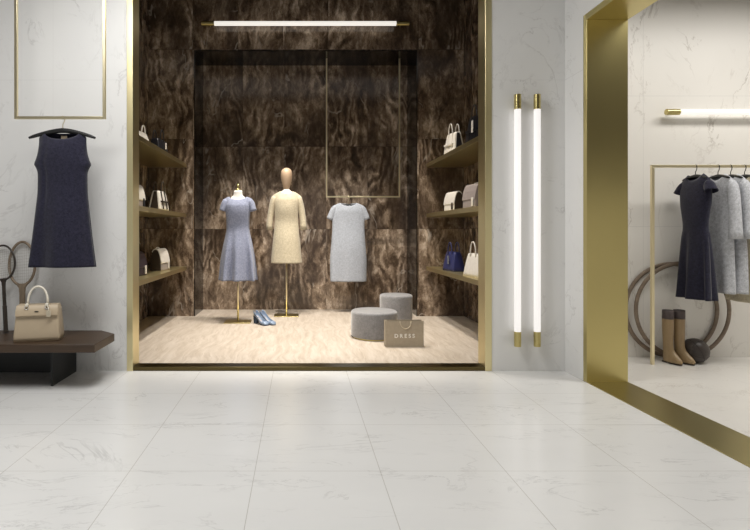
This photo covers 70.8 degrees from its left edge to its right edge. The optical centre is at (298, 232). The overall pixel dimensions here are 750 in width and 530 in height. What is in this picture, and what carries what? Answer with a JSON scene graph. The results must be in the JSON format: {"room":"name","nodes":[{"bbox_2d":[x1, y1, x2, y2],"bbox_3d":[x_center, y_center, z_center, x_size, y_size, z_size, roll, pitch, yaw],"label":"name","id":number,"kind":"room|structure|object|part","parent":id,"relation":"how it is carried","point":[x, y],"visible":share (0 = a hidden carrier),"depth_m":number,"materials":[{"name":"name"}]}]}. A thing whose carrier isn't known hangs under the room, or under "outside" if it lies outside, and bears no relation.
{"room":"shop","nodes":[
{"label":"shop","id":0,"kind":"room"},
{"bbox_2d":[139,0,148,320],"bbox_3d":[-1.884,-0.950,5.197,0.100,4.000,2.305,0,0,0],"label":"wall","id":1,"kind":"structure","parent":0,"point":[143,4],"depth_m":6.17,"materials":[{"name":"brown stone"}]},
{"bbox_2d":[139,135,186,167],"bbox_3d":[-1.601,-0.812,5.225,0.466,0.045,2.210,0,0,0],"label":"shelf","id":2,"kind":"object","parent":1,"relation":"attached to","point":[151,155],"visible":0.51,"depth_m":5.55,"materials":[{"name":"gold metal"}]},
{"bbox_2d":[139,125,148,140],"bbox_3d":[-1.500,-0.924,4.900,0.116,0.176,0.212,0,0,8],"label":"handbag","id":3,"kind":"object","parent":2,"relation":"on","point":[141,133],"visible":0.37,"depth_m":4.89,"materials":[{"name":"white leather"}]},
{"bbox_2d":[151,130,167,151],"bbox_3d":[-1.515,-0.974,5.619,0.145,0.276,0.262,0,0,8],"label":"handbag","id":4,"kind":"object","parent":2,"relation":"on","point":[158,142],"visible":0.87,"depth_m":5.58,"materials":[{"name":"black leather"}]},
{"bbox_2d":[139,266,186,285],"bbox_3d":[-1.601,0.435,5.225,0.466,0.045,2.210,0,0,0],"label":"shelf","id":5,"kind":"object","parent":1,"relation":"attached to","point":[151,276],"visible":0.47,"depth_m":5.29,"materials":[{"name":"gold metal"}]},
{"bbox_2d":[139,251,146,275],"bbox_3d":[-1.555,0.290,4.949,0.139,0.244,0.242,0,0,8],"label":"handbag","id":6,"kind":"object","parent":5,"relation":"on","point":[142,259],"visible":0.35,"depth_m":4.98,"materials":[{"name":"leather"}]},
{"bbox_2d":[150,247,169,270],"bbox_3d":[-1.520,0.285,5.699,0.139,0.254,0.236,0,0,8],"label":"handbag","id":7,"kind":"object","parent":5,"relation":"on","point":[160,261],"visible":1,"depth_m":5.59,"materials":[{"name":"grey leather"}]},
{"bbox_2d":[139,206,186,216],"bbox_3d":[-1.601,-0.207,5.225,0.466,0.045,2.210,0,0,0],"label":"shelf","id":8,"kind":"object","parent":1,"relation":"attached to","point":[143,211],"visible":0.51,"depth_m":5.34,"materials":[{"name":"gold metal"}]},
{"bbox_2d":[139,185,145,206],"bbox_3d":[-1.550,-0.353,4.899,0.129,0.244,0.236,0,0,8],"label":"handbag","id":9,"kind":"object","parent":8,"relation":"on","point":[142,199],"visible":0.21,"depth_m":4.95,"materials":[{"name":"leather"}]},
{"bbox_2d":[149,181,168,210],"bbox_3d":[-1.495,-0.389,5.569,0.144,0.316,0.256,0,0,8],"label":"handbag","id":10,"kind":"object","parent":8,"relation":"on","point":[158,200],"visible":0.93,"depth_m":5.48,"materials":[{"name":"white leather"}]},
{"bbox_2d":[0,0,564,370],"bbox_3d":[-1.491,-0.700,3.995,7.018,3.500,0.100,0,0,0],"label":"wall","id":11,"kind":"structure","parent":0,"point":[60,41],"depth_m":3.94,"materials":[{"name":"white stone"}]},
{"bbox_2d":[133,363,484,370],"bbox_3d":[0.076,1.035,4.002,2.670,0.030,0.117,0,0,0],"label":"trim","id":12,"kind":"structure","parent":11,"relation":"attached to","point":[139,366],"depth_m":3.94,"materials":[{"name":"brown metal"}]},
{"bbox_2d":[127,0,491,370],"bbox_3d":[0.078,-0.420,4.017,2.766,2.940,0.156,0,0,0],"label":"trim","id":13,"kind":"structure","parent":11,"relation":"attached to","point":[484,6],"depth_m":3.94,"materials":[{"name":"gold metal"}]},
{"bbox_2d":[514,94,520,346],"bbox_3d":[1.637,-0.090,3.908,0.050,1.888,0.075,0,0,0],"label":"wall lamp","id":14,"kind":"object","parent":11,"relation":"attached to","point":[517,97],"visible":1,"depth_m":3.88,"materials":[{"name":"grey glass"}]},
{"bbox_2d":[533,94,540,346],"bbox_3d":[1.784,-0.090,3.908,0.050,1.888,0.075,0,0,0],"label":"wall lamp","id":15,"kind":"object","parent":11,"relation":"attached to","point":[537,97],"visible":1,"depth_m":3.88,"materials":[{"name":"grey glass"}]},
{"bbox_2d":[149,0,463,315],"bbox_3d":[0.090,-0.950,6.675,4.049,4.000,0.650,0,0,0],"label":"wall","id":16,"kind":"structure","parent":0,"point":[259,122],"depth_m":6.90,"materials":[{"name":"brown stone"}]},
{"bbox_2d":[201,21,408,26],"bbox_3d":[0.075,-2.516,6.291,2.498,0.056,0.118,0,0,0],"label":"wall lamp","id":17,"kind":"object","parent":16,"relation":"attached to","point":[203,23],"visible":1,"depth_m":6.24,"materials":[{"name":"white"}]},
{"bbox_2d":[194,50,416,315],"bbox_3d":[0.083,-0.605,6.626,2.733,3.253,0.548,0,0,0],"label":"trim","id":18,"kind":"structure","parent":16,"relation":"attached to","point":[408,58],"depth_m":6.57,"materials":[{"name":"stone"}]},
{"bbox_2d":[326,58,399,197],"bbox_3d":[0.815,-1.330,6.620,0.945,1.770,0.018,0,0,0],"label":"frame","id":19,"kind":"object","parent":16,"relation":"hanging from","point":[326,58],"visible":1,"depth_m":6.61,"materials":[{"name":"gold metal"}]},
{"bbox_2d":[139,310,477,362],"bbox_3d":[0.090,1.086,5.475,3.949,0.128,2.950,0,0,0],"label":"floor","id":20,"kind":"structure","parent":0,"point":[315,336],"depth_m":4.92,"materials":[{"name":"beige wood"}]},
{"bbox_2d":[224,184,251,323],"bbox_3d":[-0.697,0.232,5.940,0.300,1.580,0.220,0,0,0],"label":"mannequin","id":21,"kind":"object","parent":20,"relation":"on","point":[237,192],"visible":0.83,"depth_m":5.92},
{"bbox_2d":[218,197,257,281],"bbox_3d":[-0.697,0.068,5.945,0.449,0.950,0.410,0,0,0],"label":"dress","id":22,"kind":"object","parent":21,"relation":"attached to","point":[237,262],"visible":1,"depth_m":5.84,"materials":[{"name":"blue fabric"}]},
{"bbox_2d":[253,310,268,325],"bbox_3d":[-0.422,0.949,5.780,0.082,0.146,0.235,0,0,-42],"label":"shoe","id":23,"kind":"object","parent":20,"relation":"on","point":[257,317],"visible":1,"depth_m":5.81,"materials":[{"name":"blue leather"}]},
{"bbox_2d":[260,310,275,324],"bbox_3d":[-0.348,0.949,5.800,0.235,0.146,0.082,0,0,43],"label":"shoe","id":24,"kind":"object","parent":20,"relation":"on","point":[264,315],"visible":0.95,"depth_m":5.82,"materials":[{"name":"blue leather"}]},
{"bbox_2d":[274,168,298,316],"bbox_3d":[-0.154,0.114,6.400,0.300,1.817,0.220,0,0,0],"label":"mannequin","id":25,"kind":"object","parent":20,"relation":"on","point":[286,173],"visible":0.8,"depth_m":6.35},
{"bbox_2d":[266,191,306,263],"bbox_3d":[-0.154,-0.064,6.401,0.506,0.879,0.281,0,0,0],"label":"dress","id":26,"kind":"object","parent":25,"relation":"attached to","point":[286,247],"visible":1,"depth_m":6.31,"materials":[{"name":"beige fabric"}]},
{"bbox_2d":[351,307,396,340],"bbox_3d":[0.734,0.889,5.090,0.448,0.265,0.444,0,0,0],"label":"pouf","id":27,"kind":"object","parent":20,"relation":"on","point":[367,323],"visible":0.82,"depth_m":4.91,"materials":[{"name":"grey fabric"}]},
{"bbox_2d":[380,293,411,319],"bbox_3d":[1.093,0.858,5.860,0.362,0.328,0.362,0,0,0],"label":"pouf","id":28,"kind":"object","parent":20,"relation":"on","point":[400,302],"visible":0.62,"depth_m":5.70,"materials":[{"name":"grey fabric"}]},
{"bbox_2d":[384,320,423,346],"bbox_3d":[0.941,0.906,4.673,0.342,0.232,0.101,0,0,0],"label":"paper bag","id":29,"kind":"object","parent":20,"relation":"on","point":[397,333],"visible":1,"depth_m":4.64,"materials":[{"name":"brown paper"}]},
{"bbox_3d":[0.941,0.906,4.716,0.342,0.232,0.002,0,0,0],"label":"panel","id":30,"kind":"part","parent":29,"relation":"part of","materials":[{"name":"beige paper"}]},
{"bbox_2d":[0,371,749,529],"bbox_3d":[-1.481,1.100,0.500,7.038,0.100,7.000,0,0,0],"label":"floor","id":31,"kind":"structure","parent":0,"point":[88,450],"depth_m":2.45,"materials":[{"name":"white tile"}]},
{"bbox_2d":[0,330,113,385],"bbox_3d":[-2.324,0.894,3.680,1.952,0.311,0.500,0,0,0],"label":"bench","id":32,"kind":"object","parent":31,"relation":"on","point":[58,358],"visible":1,"depth_m":3.66,"materials":[{"name":"brown wood"}]},
{"bbox_2d":[0,244,15,332],"bbox_3d":[-2.200,0.413,3.881,0.213,0.645,0.113,0,0,31],"label":"tennis racket","id":33,"kind":"object","parent":32,"relation":"on","point":[3,280],"visible":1,"depth_m":3.85,"materials":[{"name":"black wood"}]},
{"bbox_3d":[-2.216,0.226,3.892,0.197,0.271,0.061,0,0,0],"label":"frame","id":34,"kind":"part","parent":33,"relation":"part of","materials":[{"name":"black wood"}]},
{"bbox_2d":[8,241,35,303],"bbox_3d":[-2.075,0.398,3.899,0.195,0.673,0.117,0,0,28],"label":"tennis racket","id":35,"kind":"object","parent":32,"relation":"on","point":[22,287],"visible":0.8,"depth_m":3.88,"materials":[{"name":"brown wood"}]},
{"bbox_3d":[-2.075,0.232,3.900,0.215,0.341,0.064,0,0,0],"label":"frame","id":36,"kind":"part","parent":35,"relation":"part of","materials":[{"name":"brown wood"}]},
{"bbox_2d":[13,285,63,341],"bbox_3d":[-1.795,0.550,3.592,0.291,0.376,0.181,0,0,-13],"label":"handbag","id":37,"kind":"object","parent":32,"relation":"on","point":[34,322],"visible":1,"depth_m":3.53,"materials":[{"name":"beige leather"}]},
{"bbox_3d":[-1.788,0.425,3.561,0.141,0.126,0.027,0,0,-13],"label":"handle","id":38,"kind":"part","parent":37,"relation":"part of","materials":[{"name":"beige leather"}]},
{"bbox_3d":[-1.690,0.922,3.741,0.016,0.256,0.378,0,0,0],"label":"leg","id":39,"kind":"part","parent":32,"relation":"part of","materials":[{"name":"black wood"}]},
{"bbox_2d":[464,0,603,379],"bbox_3d":[2.159,-0.950,1.675,0.288,4.000,9.350,0,0,0],"label":"wall","id":40,"kind":"structure","parent":0,"point":[575,10],"depth_m":3.87,"materials":[{"name":"grey stone"}]},
{"bbox_2d":[426,136,477,167],"bbox_3d":[1.782,-0.812,5.225,0.467,0.045,2.210,0,0,0],"label":"shelf","id":41,"kind":"object","parent":40,"relation":"attached to","point":[466,154],"visible":0.51,"depth_m":5.55,"materials":[{"name":"gold metal"}]},
{"bbox_2d":[444,124,462,153],"bbox_3d":[1.670,-1.006,5.619,0.134,0.341,0.266,0,0,-10],"label":"handbag","id":42,"kind":"object","parent":41,"relation":"on","point":[454,140],"visible":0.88,"depth_m":5.55,"materials":[{"name":"white leather"}]},
{"bbox_2d":[465,104,477,142],"bbox_3d":[1.694,-1.024,4.919,0.155,0.376,0.272,0,0,-10],"label":"handbag","id":43,"kind":"object","parent":41,"relation":"on","point":[472,131],"visible":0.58,"depth_m":4.91,"materials":[{"name":"black leather"}]},
{"bbox_3d":[1.656,-1.140,4.912,0.012,0.144,0.107,0,0,-10],"label":"handle","id":44,"kind":"part","parent":43,"relation":"part of","materials":[{"name":"black leather"}]},
{"bbox_2d":[426,206,477,216],"bbox_3d":[1.782,-0.207,5.225,0.467,0.045,2.210,0,0,0],"label":"shelf","id":45,"kind":"object","parent":40,"relation":"attached to","point":[469,211],"visible":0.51,"depth_m":5.34,"materials":[{"name":"gold metal"}]},
{"bbox_2d":[444,190,462,210],"bbox_3d":[1.661,-0.342,5.599,0.118,0.222,0.246,0,0,-10],"label":"handbag","id":46,"kind":"object","parent":45,"relation":"on","point":[453,200],"visible":0.88,"depth_m":5.50,"materials":[{"name":"white leather"}]},
{"bbox_2d":[462,182,477,207],"bbox_3d":[1.655,-0.353,4.919,0.129,0.244,0.242,0,0,-10],"label":"handbag","id":47,"kind":"object","parent":45,"relation":"on","point":[470,194],"visible":0.57,"depth_m":4.89,"materials":[{"name":"leather"}]},
{"bbox_2d":[426,266,477,284],"bbox_3d":[1.782,0.435,5.225,0.467,0.045,2.210,0,0,0],"label":"shelf","id":48,"kind":"object","parent":40,"relation":"attached to","point":[436,269],"visible":0.36,"depth_m":5.30,"materials":[{"name":"gold metal"}]},
{"bbox_2d":[443,242,464,271],"bbox_3d":[1.660,0.257,5.599,0.145,0.311,0.262,0,0,-10],"label":"handbag","id":49,"kind":"object","parent":48,"relation":"on","point":[453,261],"visible":0.98,"depth_m":5.51,"materials":[{"name":"blue leather"}]},
{"bbox_2d":[463,241,477,277],"bbox_3d":[1.665,0.246,4.860,0.134,0.331,0.306,0,0,-10],"label":"handbag","id":50,"kind":"object","parent":48,"relation":"on","point":[471,266],"visible":0.53,"depth_m":4.85,"materials":[{"name":"white leather"}]},
{"bbox_3d":[1.624,0.154,4.853,0.012,0.146,0.114,0,0,-10],"label":"handle","id":51,"kind":"part","parent":50,"relation":"part of","materials":[{"name":"white leather"}]},
{"bbox_2d":[583,0,656,381],"bbox_3d":[2.159,-0.242,2.018,0.289,2.585,3.335,0,0,0],"label":"trim","id":52,"kind":"structure","parent":40,"relation":"attached to","point":[605,26],"depth_m":3.64,"materials":[{"name":"gold metal"}]},
{"bbox_2d":[587,382,749,466],"bbox_3d":[2.159,1.048,2.020,0.289,0.004,3.240,0,0,0],"label":"trim","id":53,"kind":"structure","parent":40,"relation":"attached to","point":[734,444],"depth_m":2.89,"materials":[{"name":"gold metal"}]},
{"bbox_2d":[628,0,749,356],"bbox_3d":[4.100,-0.550,4.430,3.800,3.200,0.100,0,0,0],"label":"wall","id":54,"kind":"structure","parent":0,"point":[683,54],"depth_m":4.38,"materials":[{"name":"beige stone"}]},
{"bbox_2d":[664,109,749,114],"bbox_3d":[4.067,-0.999,4.333,2.050,0.049,0.094,0,0,0],"label":"wall lamp","id":55,"kind":"object","parent":54,"relation":"attached to","point":[667,111],"visible":1,"depth_m":4.29,"materials":[{"name":"grey"}]},
{"bbox_2d":[628,357,749,436],"bbox_3d":[4.152,1.100,2.215,3.697,0.100,4.430,0,0,0],"label":"floor","id":56,"kind":"structure","parent":0,"point":[717,389],"depth_m":3.57,"materials":[{"name":"white tile"}]},
{"bbox_2d":[662,309,682,365],"bbox_3d":[2.990,0.838,4.159,0.079,0.424,0.170,0,0,-10],"label":"boot","id":57,"kind":"object","parent":56,"relation":"on","point":[670,356],"visible":1,"depth_m":4.17,"materials":[{"name":"beige leather"}]},
{"bbox_2d":[628,262,718,356],"bbox_3d":[3.123,0.649,4.362,0.802,0.802,0.029,0,0,0],"label":"hoop","id":58,"kind":"object","parent":56,"relation":"on","point":[716,317],"visible":0.5,"depth_m":4.35,"materials":[{"name":"brown wood"}]},
{"bbox_2d":[634,261,731,353],"bbox_3d":[3.190,0.645,4.324,0.810,0.810,0.032,0,0,0],"label":"hoop","id":59,"kind":"object","parent":56,"relation":"on","point":[716,342],"visible":0.52,"depth_m":4.32,"materials":[{"name":"brown wood"}]},
{"bbox_2d":[673,309,695,364],"bbox_3d":[3.089,0.838,4.165,0.079,0.424,0.170,0,0,-16],"label":"boot","id":60,"kind":"object","parent":56,"relation":"on","point":[679,314],"visible":0.8,"depth_m":4.17,"materials":[{"name":"beige leather"}]},
{"bbox_2d":[685,338,709,362],"bbox_3d":[3.199,0.953,4.200,0.197,0.195,0.196,0,0,0],"label":"medicine ball","id":61,"kind":"object","parent":56,"relation":"on","point":[697,349],"visible":0.76,"depth_m":4.13,"materials":[{"name":"leather"}]},
{"bbox_2d":[650,165,749,364],"bbox_3d":[3.589,0.256,4.140,1.572,1.588,0.022,0,0,0],"label":"rail","id":62,"kind":"object","parent":56,"relation":"on","point":[652,167],"visible":1,"depth_m":4.13,"materials":[{"name":"gold metal"}]},
{"bbox_3d":[2.814,0.267,4.140,0.022,1.567,0.022,0,0,0],"label":"post","id":63,"kind":"part","parent":62,"relation":"part of","materials":[{"name":"gold metal"}]},
{"bbox_2d":[682,164,706,180],"bbox_3d":[3.155,-0.481,4.140,0.033,0.123,0.240,0,0,-2],"label":"clothes hanger","id":64,"kind":"object","parent":62,"relation":"hanging from","point":[695,175],"visible":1,"depth_m":4.13,"materials":[{"name":"black wood"}]},
{"bbox_2d":[674,173,718,300],"bbox_3d":[3.160,0.031,4.140,0.198,0.988,0.383,0,0,-2],"label":"dress","id":65,"kind":"object","parent":64,"relation":"hanging from","point":[696,277],"visible":1,"depth_m":4.07,"materials":[{"name":"black fabric"}]},
{"bbox_2d":[709,165,729,178],"bbox_3d":[3.334,-0.481,4.140,0.033,0.123,0.240,0,0,-2],"label":"clothes hanger","id":66,"kind":"object","parent":62,"relation":"hanging from","point":[717,175],"visible":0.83,"depth_m":4.12,"materials":[{"name":"black plastic"}]},
{"bbox_2d":[709,174,743,294],"bbox_3d":[3.335,0.006,4.140,0.096,0.938,0.436,0,0,-2],"label":"coat","id":67,"kind":"object","parent":66,"relation":"hanging from","point":[725,222],"visible":0.62,"depth_m":4.03,"materials":[{"name":"grey fabric"}]},
{"bbox_2d":[729,164,742,177],"bbox_3d":[3.433,-0.481,4.140,0.033,0.123,0.240,0,0,-2],"label":"clothes hanger","id":68,"kind":"object","parent":62,"relation":"hanging from","point":[730,174],"visible":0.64,"depth_m":4.11,"materials":[{"name":"black wood"}]},
{"bbox_2d":[733,174,749,294],"bbox_3d":[3.436,0.006,4.140,0.099,0.938,0.436,0,0,-2],"label":"coat","id":69,"kind":"object","parent":68,"relation":"hanging from","point":[740,245],"visible":0.38,"depth_m":4.00,"materials":[{"name":"grey fabric"}]},
{"bbox_2d":[741,164,749,177],"bbox_3d":[3.545,-0.481,4.140,0.033,0.123,0.240,0,0,-2],"label":"clothes hanger","id":70,"kind":"object","parent":62,"relation":"hanging from","point":[744,175],"visible":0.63,"depth_m":4.12,"materials":[{"name":"black plastic"}]},
{"bbox_2d":[725,177,749,302],"bbox_3d":[3.547,0.044,4.140,0.106,1.012,0.403,0,0,1],"label":"dress","id":71,"kind":"object","parent":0,"point":[745,298],"visible":0.09,"depth_m":4.08,"materials":[{"name":"grey fabric"}]},
{"bbox_3d":[-1.398,-2.500,0.522,7.403,0.100,7.045,0,0,0],"label":"ceiling","id":72,"kind":"structure","parent":0,"visible":0},
{"bbox_2d":[14,0,105,118],"bbox_3d":[-1.699,-1.628,3.700,0.647,1.643,0.020,0,0,0],"label":"frame","id":73,"kind":"object","parent":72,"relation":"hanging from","point":[16,116],"visible":1,"depth_m":3.69,"materials":[{"name":"gold metal"}]},
{"bbox_2d":[28,119,95,138],"bbox_3d":[-1.681,-0.748,3.699,0.476,0.168,0.039,0,0,0],"label":"clothes hanger","id":74,"kind":"object","parent":73,"relation":"hanging from","point":[58,130],"visible":1,"depth_m":3.69,"materials":[{"name":"black wood"}]},
{"bbox_2d":[28,133,95,267],"bbox_3d":[-1.680,-0.237,3.703,0.469,0.962,0.248,0,0,0],"label":"dress","id":75,"kind":"object","parent":74,"relation":"hanging from","point":[62,237],"visible":1,"depth_m":3.63,"materials":[{"name":"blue fabric"}]},
{"bbox_3d":[0.628,-0.400,6.617,0.239,0.139,0.028,0,0,0],"label":"clothes hanger","id":76,"kind":"object","parent":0,"visible":0},
{"bbox_2d":[327,203,369,281],"bbox_3d":[0.628,0.122,6.621,0.552,0.998,0.187,0,0,3],"label":"dress","id":77,"kind":"object","parent":76,"relation":"hanging from","point":[348,260],"visible":1,"depth_m":6.56,"materials":[{"name":"grey fabric"}]}
]}

